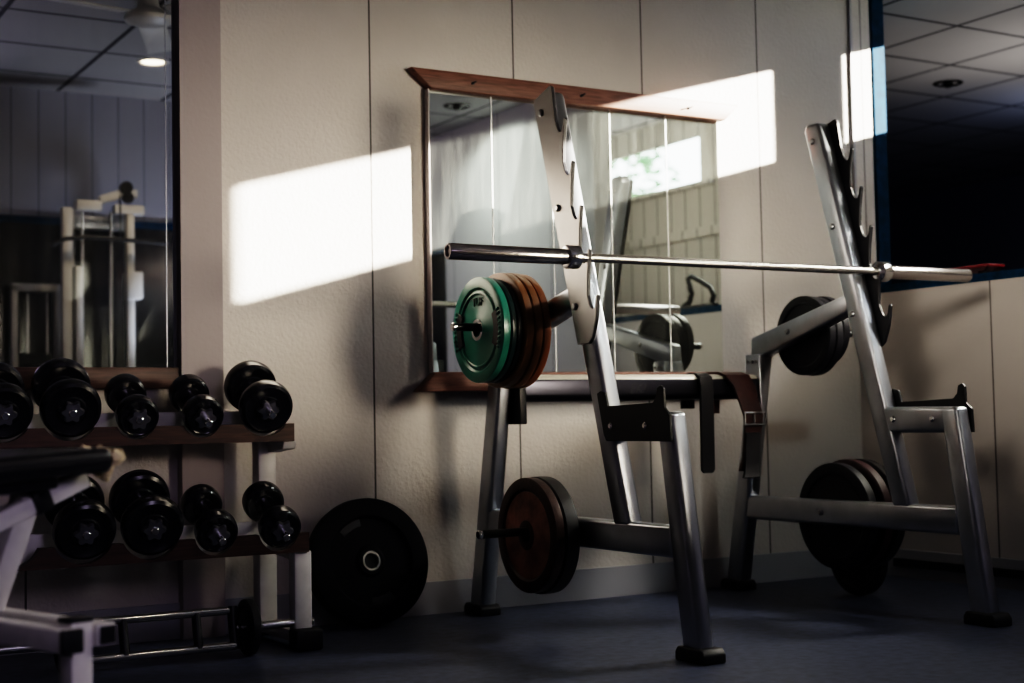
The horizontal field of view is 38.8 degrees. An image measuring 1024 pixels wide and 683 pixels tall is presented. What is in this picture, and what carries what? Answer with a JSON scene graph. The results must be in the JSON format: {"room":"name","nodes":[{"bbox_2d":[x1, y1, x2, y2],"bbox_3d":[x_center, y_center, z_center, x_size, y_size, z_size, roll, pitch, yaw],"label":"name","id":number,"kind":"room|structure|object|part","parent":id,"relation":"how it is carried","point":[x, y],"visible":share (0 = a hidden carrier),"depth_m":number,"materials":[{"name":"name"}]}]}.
{"room":"gym","nodes":[
{"label":"gym","id":0,"kind":"room"},
{"bbox_2d":[174,0,225,639],"bbox_3d":[-1.040,-0.329,4.834,0.142,2.600,0.050,1,-3,-31],"label":"pillar","id":1,"kind":"structure","parent":0,"point":[198,151],"depth_m":4.81,"materials":[{"name":"grey paint"}]},
{"bbox_2d":[0,0,876,612],"bbox_3d":[-1.378,-0.327,4.756,6.860,2.600,0.160,1,-3,-31],"label":"wall","id":2,"kind":"structure","parent":0,"point":[323,148],"depth_m":5.28,"materials":[{"name":"beige paint"}]},
{"bbox_2d":[0,0,178,389],"bbox_3d":[-2.141,-0.749,4.215,2.387,1.785,0.040,1,-3,-31],"label":"wall mirror","id":3,"kind":"object","parent":2,"relation":"attached to","point":[88,192],"visible":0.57,"depth_m":4.67,"materials":[{"name":"clear glass"}]},
{"bbox_3d":[-2.125,0.108,4.170,2.387,0.069,0.040,1,-3,-31],"label":"rail","id":4,"kind":"part","parent":3,"relation":"part of","materials":[{"name":"brown wood"}]},
{"bbox_2d":[0,550,833,655],"bbox_3d":[-1.319,0.909,4.612,6.640,0.115,0.014,1,-3,-31],"label":"baseboard","id":5,"kind":"structure","parent":2,"relation":"attached to","point":[447,596],"depth_m":5.50,"materials":[{"name":"grey paint"}]},
{"bbox_2d":[406,67,737,391],"bbox_3d":[0.292,-0.398,5.612,1.510,1.174,0.075,1,-3,-31],"label":"wall mirror","id":6,"kind":"object","parent":2,"relation":"attached to","point":[647,165],"visible":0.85,"depth_m":5.67,"materials":[{"name":"clear glass"}]},
{"bbox_3d":[-0.188,-0.404,5.362,0.266,1.033,0.006,1,-3,-31],"label":"mirror pane","id":7,"kind":"part","parent":6,"relation":"part of","materials":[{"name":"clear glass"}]},
{"bbox_3d":[0.043,-0.401,5.498,0.263,1.033,0.006,1,-3,-31],"label":"mirror pane","id":8,"kind":"part","parent":6,"relation":"part of","materials":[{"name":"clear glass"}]},
{"bbox_3d":[0.300,0.153,5.596,1.502,0.071,0.050,1,-3,-31],"label":"rail","id":9,"kind":"part","parent":6,"relation":"part of","materials":[{"name":"brown wood"}]},
{"bbox_3d":[0.276,-0.949,5.652,1.510,0.070,0.050,1,-3,-31],"label":"rail","id":10,"kind":"part","parent":6,"relation":"part of","materials":[{"name":"brown wood"}]},
{"bbox_3d":[0.274,-0.398,5.635,0.268,1.033,0.006,1,-3,-31],"label":"mirror pane","id":11,"kind":"part","parent":6,"relation":"part of","materials":[{"name":"clear glass"}]},
{"bbox_3d":[0.508,-0.396,5.773,0.270,1.033,0.006,1,-3,-31],"label":"mirror pane","id":12,"kind":"part","parent":6,"relation":"part of","materials":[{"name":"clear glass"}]},
{"bbox_3d":[0.740,-0.393,5.910,0.263,1.033,0.006,1,-3,-31],"label":"mirror pane","id":13,"kind":"part","parent":6,"relation":"part of","materials":[{"name":"clear glass"}]},
{"bbox_2d":[847,0,856,197],"bbox_3d":[1.501,-0.915,6.397,0.012,1.364,0.012,1,-3,-31],"label":"trim","id":14,"kind":"structure","parent":2,"relation":"attached to","point":[848,1],"depth_m":6.40,"materials":[{"name":"grey paint"}]},
{"bbox_2d":[0,575,1023,682],"bbox_3d":[1.361,0.978,5.049,11.900,0.080,12.000,1,-3,-31],"label":"floor","id":15,"kind":"structure","parent":0,"point":[808,630],"depth_m":4.40,"materials":[{"name":"carpet"}]},
{"bbox_2d":[0,445,125,682],"bbox_3d":[-1.125,0.541,2.873,0.920,0.660,0.469,-3,-3,31],"label":"weight bench","id":16,"kind":"object","parent":15,"relation":"on","point":[29,476],"visible":1,"depth_m":2.80,"materials":[{"name":"white metal"}]},
{"bbox_3d":[-0.960,0.326,2.885,0.258,0.132,0.116,1,-3,-31],"label":"seat frame","id":17,"kind":"part","parent":16,"relation":"part of","materials":[{"name":"white metal"}]},
{"bbox_3d":[-0.791,0.673,2.637,0.045,0.330,0.045,-4,-4,41],"label":"post","id":18,"kind":"part","parent":16,"relation":"part of","materials":[{"name":"white metal"}]},
{"bbox_2d":[0,606,313,663],"bbox_3d":[-1.023,0.858,4.254,0.945,0.132,0.059,1,-3,-31],"label":"bar","id":19,"kind":"object","parent":15,"relation":"on","point":[122,621],"visible":0.64,"depth_m":4.27,"materials":[{"name":"silver metal"}]},
{"bbox_2d":[53,614,67,671],"bbox_3d":[-1.268,0.855,4.109,0.024,0.167,0.167,1,-3,-31],"label":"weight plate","id":20,"kind":"object","parent":19,"relation":"attached to","point":[56,656],"visible":0.06,"depth_m":4.13,"materials":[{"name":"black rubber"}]},
{"bbox_3d":[-1.031,0.807,4.268,0.435,0.025,0.025,1,-3,-31],"label":"rail","id":21,"kind":"part","parent":19,"relation":"part of","materials":[{"name":"silver metal"}]},
{"bbox_3d":[-1.014,0.907,4.239,0.435,0.025,0.025,1,-3,-31],"label":"rail","id":22,"kind":"part","parent":19,"relation":"part of","materials":[{"name":"silver metal"}]},
{"bbox_2d":[237,599,261,654],"bbox_3d":[-0.796,0.861,4.388,0.028,0.167,0.167,1,-3,-31],"label":"weight plate","id":23,"kind":"object","parent":19,"relation":"attached to","point":[248,612],"visible":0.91,"depth_m":4.35,"materials":[{"name":"black rubber"}]},
{"bbox_2d":[0,411,322,651],"bbox_3d":[-1.268,0.582,4.324,1.328,0.736,0.455,1,-3,-31],"label":"dumbbell rack","id":24,"kind":"object","parent":15,"relation":"on","point":[41,552],"visible":0.71,"depth_m":4.44,"materials":[{"name":"brown wood"}]},
{"bbox_2d":[0,362,32,438],"bbox_3d":[-1.500,0.170,4.258,0.167,0.230,0.271,0,-3,-26],"label":"dumbbell","id":25,"kind":"object","parent":24,"relation":"on","point":[16,406],"visible":1,"depth_m":4.18,"materials":[{"name":"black rubber"}]},
{"bbox_2d":[31,358,100,436],"bbox_3d":[-1.337,0.166,4.355,0.179,0.241,0.275,0,-3,-26],"label":"dumbbell","id":26,"kind":"object","parent":24,"relation":"on","point":[66,399],"visible":1,"depth_m":4.27,"materials":[{"name":"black rubber"}]},
{"bbox_2d":[44,476,115,559],"bbox_3d":[-1.251,0.503,4.199,0.179,0.241,0.275,0,-3,-26],"label":"dumbbell","id":27,"kind":"object","parent":24,"relation":"on","point":[83,527],"visible":0.85,"depth_m":4.10,"materials":[{"name":"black metal"}]},
{"bbox_2d":[104,373,158,436],"bbox_3d":[-1.167,0.193,4.454,0.128,0.196,0.266,0,-3,-26],"label":"dumbbell","id":28,"kind":"object","parent":24,"relation":"on","point":[136,414],"visible":1,"depth_m":4.37,"materials":[{"name":"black rubber"}]},
{"bbox_3d":[-1.356,0.261,4.436,1.285,0.081,0.129,1,-3,-31],"label":"rail","id":29,"kind":"part","parent":24,"relation":"part of","materials":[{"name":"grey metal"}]},
{"bbox_3d":[-1.272,0.594,4.278,1.275,0.077,0.129,1,-3,-31],"label":"rail","id":30,"kind":"part","parent":24,"relation":"part of","materials":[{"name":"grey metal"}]},
{"bbox_2d":[109,470,183,554],"bbox_3d":[-1.083,0.503,4.298,0.183,0.245,0.276,0,-3,-26],"label":"dumbbell","id":31,"kind":"object","parent":24,"relation":"on","point":[151,523],"visible":0.99,"depth_m":4.22,"materials":[{"name":"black rubber"}]},
{"bbox_3d":[-1.266,0.283,4.311,1.312,0.057,0.033,1,-3,-31],"label":"rail","id":32,"kind":"part","parent":24,"relation":"part of","materials":[{"name":"brown wood"}]},
{"bbox_3d":[-1.187,0.610,4.151,1.292,0.059,0.033,1,-3,-31],"label":"rail","id":33,"kind":"part","parent":24,"relation":"part of","materials":[{"name":"brown wood"}]},
{"bbox_2d":[169,374,223,434],"bbox_3d":[-0.991,0.196,4.558,0.126,0.195,0.325,0,-3,-26],"label":"dumbbell","id":34,"kind":"object","parent":24,"relation":"on","point":[202,414],"visible":1,"depth_m":4.47,"materials":[{"name":"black rubber"}]},
{"bbox_3d":[-0.991,0.196,4.558,0.035,0.035,0.145,0,19,-27],"label":"handle","id":35,"kind":"part","parent":34,"relation":"part of","materials":[{"name":"black metal"}]},
{"bbox_2d":[180,484,237,551],"bbox_3d":[-0.917,0.532,4.394,0.128,0.196,0.325,0,-3,-26],"label":"dumbbell","id":36,"kind":"object","parent":24,"relation":"on","point":[215,528],"visible":1,"depth_m":4.32,"materials":[{"name":"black metal"}]},
{"bbox_3d":[-0.917,0.532,4.394,0.035,0.035,0.145,0,19,-27],"label":"handle","id":37,"kind":"part","parent":36,"relation":"part of","materials":[{"name":"black metal"}]},
{"bbox_2d":[224,360,292,432],"bbox_3d":[-0.815,0.175,4.663,0.173,0.236,0.325,0,-3,-26],"label":"dumbbell","id":38,"kind":"object","parent":24,"relation":"on","point":[264,405],"visible":1,"depth_m":4.58,"materials":[{"name":"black rubber"}]},
{"bbox_3d":[-0.809,0.609,4.760,0.062,0.600,0.060,1,-3,-31],"label":"post","id":39,"kind":"part","parent":24,"relation":"part of","materials":[{"name":"grey metal"}]},
{"bbox_2d":[242,481,300,547],"bbox_3d":[-0.745,0.533,4.496,0.130,0.198,0.325,0,-3,-26],"label":"dumbbell","id":40,"kind":"object","parent":24,"relation":"on","point":[279,525],"visible":1,"depth_m":4.42,"materials":[{"name":"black rubber"}]},
{"bbox_3d":[-0.745,0.533,4.496,0.035,0.035,0.145,0,19,-27],"label":"handle","id":41,"kind":"part","parent":40,"relation":"part of","materials":[{"name":"black metal"}]},
{"bbox_3d":[-0.653,0.768,4.487,0.058,0.247,0.050,1,-3,-31],"label":"post","id":42,"kind":"part","parent":24,"relation":"part of","materials":[{"name":"grey metal"}]},
{"bbox_2d":[309,498,427,626],"bbox_3d":[-0.492,0.751,4.950,0.435,0.432,0.157,0,-3,-27],"label":"bumper plate","id":43,"kind":"object","parent":15,"relation":"on","point":[369,558],"visible":0.99,"depth_m":4.92,"materials":[{"name":"black rubber"},{"name":"steel"}]},
{"bbox_2d":[450,86,1011,665],"bbox_3d":[0.701,0.056,4.995,1.774,1.780,1.387,1,-3,-31],"label":"rack","id":44,"kind":"object","parent":15,"relation":"on","point":[617,424],"visible":0.9,"depth_m":4.91,"materials":[{"name":"silver metal"}]},
{"bbox_2d":[453,277,510,382],"bbox_3d":[-0.105,-0.038,4.828,0.036,0.352,0.352,1,-3,-31],"label":"weight plate","id":45,"kind":"object","parent":44,"relation":"on","point":[481,355],"visible":0.94,"depth_m":4.79,"materials":[{"name":"green rubber"}]},
{"bbox_3d":[-0.071,0.495,5.141,0.060,0.909,0.257,1,-3,-31],"label":"leg","id":46,"kind":"part","parent":44,"relation":"part of","materials":[{"name":"silver metal"}]},
{"bbox_2d":[487,278,516,382],"bbox_3d":[-0.079,-0.037,4.843,0.021,0.352,0.352,1,-3,-31],"label":"weight plate","id":47,"kind":"object","parent":44,"relation":"on","point":[512,311],"visible":0.27,"depth_m":4.71,"materials":[{"name":"teal rubber"}]},
{"bbox_2d":[494,279,521,382],"bbox_3d":[-0.060,-0.035,4.854,0.020,0.348,0.348,1,-3,-31],"label":"weight plate","id":48,"kind":"object","parent":44,"relation":"on","point":[514,298],"visible":0.14,"depth_m":4.72,"materials":[{"name":"green rubber"}]},
{"bbox_2d":[487,273,533,387],"bbox_3d":[-0.037,-0.037,4.868,0.031,0.386,0.386,1,-3,-31],"label":"weight plate","id":49,"kind":"object","parent":44,"relation":"on","point":[522,296],"visible":0.26,"depth_m":4.73,"materials":[{"name":"brown rubber"}]},
{"bbox_2d":[505,273,542,388],"bbox_3d":[-0.009,-0.036,4.885,0.031,0.390,0.390,1,-3,-31],"label":"weight plate","id":50,"kind":"object","parent":44,"relation":"on","point":[536,308],"visible":0.22,"depth_m":4.74,"materials":[{"name":"brown rubber"}]},
{"bbox_2d":[498,477,564,592],"bbox_3d":[0.060,0.627,4.709,0.036,0.372,0.372,1,-3,-31],"label":"weight plate","id":51,"kind":"object","parent":44,"relation":"on","point":[533,563],"visible":0.97,"depth_m":4.67,"materials":[{"name":"orange rubber"}]},
{"bbox_2d":[518,274,550,387],"bbox_3d":[0.020,-0.035,4.902,0.031,0.386,0.386,1,-3,-31],"label":"weight plate","id":52,"kind":"object","parent":44,"relation":"on","point":[546,341],"visible":0.16,"depth_m":4.75,"materials":[{"name":"brown rubber"}]},
{"bbox_2d":[533,476,579,593],"bbox_3d":[0.099,0.629,4.732,0.050,0.380,0.380,1,-3,-31],"label":"weight plate","id":53,"kind":"object","parent":44,"relation":"on","point":[571,524],"visible":0.27,"depth_m":4.59,"materials":[{"name":"black rubber"}]},
{"bbox_3d":[0.089,-0.061,4.883,0.060,0.218,0.552,1,-3,-31],"label":"arm","id":54,"kind":"part","parent":44,"relation":"part of","materials":[{"name":"silver metal"}]},
{"bbox_3d":[0.174,-0.414,4.671,0.013,0.855,0.354,1,-3,-31],"label":"hook plate","id":55,"kind":"part","parent":44,"relation":"part of","materials":[{"name":"paint"}]},
{"bbox_3d":[0.497,0.545,4.181,0.060,0.688,0.181,1,-3,-31],"label":"leg","id":56,"kind":"part","parent":44,"relation":"part of","materials":[{"name":"silver metal"}]},
{"bbox_2d":[680,373,714,472],"bbox_3d":[0.702,0.307,5.503,0.058,0.376,0.129,1,-3,-31],"label":"strap","id":57,"kind":"object","parent":44,"relation":"hanging from","point":[706,397],"visible":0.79,"depth_m":5.45,"materials":[{"name":"black leather"}]},
{"bbox_2d":[444,243,972,281],"bbox_3d":[0.755,-0.257,4.869,2.200,0.074,0.074,1,-3,-31],"label":"barbell","id":58,"kind":"object","parent":44,"relation":"on","point":[569,256],"visible":1,"depth_m":4.71,"materials":[{"name":"silver metal"}]},
{"bbox_2d":[699,372,765,477],"bbox_3d":[0.838,0.318,5.551,0.243,0.405,0.117,-3,-3,28],"label":"belt","id":59,"kind":"object","parent":44,"relation":"hanging from","point":[744,388],"visible":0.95,"depth_m":5.52,"materials":[{"name":"brown leather"}]},
{"bbox_3d":[0.937,0.507,5.737,0.060,0.909,0.257,1,-3,-31],"label":"leg","id":60,"kind":"part","parent":44,"relation":"part of","materials":[{"name":"silver metal"}]},
{"bbox_3d":[1.096,-0.050,5.478,0.060,0.218,0.552,1,-3,-31],"label":"arm","id":61,"kind":"part","parent":44,"relation":"part of","materials":[{"name":"silver metal"}]},
{"bbox_2d":[777,296,835,374],"bbox_3d":[1.121,-0.023,5.552,0.035,0.304,0.304,1,-3,-31],"label":"weight plate","id":62,"kind":"object","parent":44,"relation":"on","point":[810,356],"visible":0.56,"depth_m":5.52,"materials":[{"name":"black rubber"}]},
{"bbox_2d":[808,297,843,375],"bbox_3d":[1.154,-0.020,5.572,0.035,0.304,0.304,1,-3,-31],"label":"weight plate","id":63,"kind":"object","parent":44,"relation":"on","point":[839,326],"visible":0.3,"depth_m":5.45,"materials":[{"name":"black rubber"}]},
{"bbox_2d":[818,296,849,361],"bbox_3d":[1.196,-0.040,5.598,0.035,0.270,0.270,1,-3,-31],"label":"weight plate","id":64,"kind":"object","parent":44,"relation":"on","point":[846,324],"visible":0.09,"depth_m":5.49,"materials":[{"name":"black rubber"}]},
{"bbox_2d":[799,463,877,568],"bbox_3d":[1.205,0.645,5.385,0.040,0.392,0.392,1,-3,-31],"label":"weight plate","id":65,"kind":"object","parent":44,"relation":"on","point":[833,546],"visible":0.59,"depth_m":5.36,"materials":[{"name":"black rubber"}]},
{"bbox_3d":[1.246,-0.401,5.304,0.013,0.855,0.354,1,-3,-31],"label":"hook plate","id":66,"kind":"part","parent":44,"relation":"part of","materials":[{"name":"black paint"}]},
{"bbox_2d":[833,459,892,569],"bbox_3d":[1.262,0.644,5.419,0.040,0.410,0.410,1,-3,-31],"label":"weight plate","id":67,"kind":"object","parent":44,"relation":"on","point":[881,492],"visible":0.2,"depth_m":5.29,"materials":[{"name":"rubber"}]},
{"bbox_2d":[856,459,904,568],"bbox_3d":[1.314,0.644,5.450,0.040,0.410,0.410,1,-3,-31],"label":"weight plate","id":68,"kind":"object","parent":44,"relation":"on","point":[898,535],"visible":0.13,"depth_m":5.32,"materials":[{"name":"black rubber"}]},
{"bbox_3d":[1.389,0.266,4.976,0.058,0.090,0.307,1,-3,-31],"label":"arm","id":69,"kind":"part","parent":44,"relation":"part of","materials":[{"name":"silver metal"}]},
{"bbox_3d":[1.504,0.557,4.776,0.060,0.688,0.181,1,-3,-31],"label":"leg","id":70,"kind":"part","parent":44,"relation":"part of","materials":[{"name":"silver metal"}]},
{"bbox_2d":[832,562,887,594],"bbox_3d":[1.317,0.822,5.534,0.035,0.284,0.284,1,-3,-31],"label":"weight plate","id":71,"kind":"object","parent":15,"relation":"on","point":[861,581],"visible":0.27,"depth_m":5.50,"materials":[{"name":"black rubber"}]},
{"bbox_2d":[860,277,1023,559],"bbox_3d":[3.315,-0.485,3.441,0.120,2.600,6.890,1,-3,-31],"label":"wall","id":72,"kind":"structure","parent":0,"point":[940,339],"depth_m":5.83,"materials":[{"name":"beige paint"}]},
{"bbox_2d":[868,0,891,284],"bbox_3d":[1.617,-0.292,6.522,0.070,2.600,0.166,1,-3,-31],"label":"trim","id":73,"kind":"structure","parent":72,"relation":"attached to","point":[876,30],"depth_m":6.48,"materials":[{"name":"paint"}]},
{"bbox_2d":[881,268,1023,292],"bbox_3d":[2.054,-0.274,5.486,0.037,0.033,2.070,1,-3,-31],"label":"trim","id":74,"kind":"structure","parent":72,"relation":"attached to","point":[1013,273],"depth_m":5.91,"materials":[{"name":"beige wood"}]},
{"bbox_2d":[954,263,1004,273],"bbox_3d":[1.856,-0.284,5.899,0.107,0.038,0.270,1,-3,-31],"label":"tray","id":75,"kind":"object","parent":74,"relation":"on","point":[987,267],"visible":0.46,"depth_m":5.80,"materials":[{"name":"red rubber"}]},
{"bbox_2d":[886,549,1023,590],"bbox_3d":[3.285,0.755,3.337,0.014,0.115,6.876,1,-3,-31],"label":"baseboard","id":76,"kind":"structure","parent":72,"relation":"attached to","point":[945,576],"depth_m":5.91,"materials":[{"name":"grey paint"}]},
{"bbox_2d":[883,0,1023,198],"bbox_3d":[1.310,-1.673,5.187,11.900,0.030,12.000,1,-3,-31],"label":"ceiling","id":77,"kind":"structure","parent":0,"point":[971,131],"depth_m":8.75,"materials":[{"name":"tile"}]},
{"bbox_2d":[933,80,962,87],"bbox_3d":[2.546,-1.494,8.488,0.172,0.030,0.172,1,-3,-31],"label":"recessed light","id":78,"kind":"object","parent":77,"relation":"in","point":[948,83],"visible":1,"depth_m":8.46,"materials":[{"name":"grey metal"}]},
{"bbox_3d":[2.546,-1.494,8.488,0.060,0.029,0.060,1,-3,-31],"label":"bulb","id":79,"kind":"part","parent":78,"relation":"part of","materials":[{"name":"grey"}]},
{"bbox_2d":[889,174,1023,283],"bbox_3d":[2.477,-0.140,9.766,5.200,2.600,5.150,1,-3,-31],"label":"wall","id":80,"kind":"structure","parent":0,"point":[980,222],"depth_m":12.40,"materials":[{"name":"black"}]}
]}

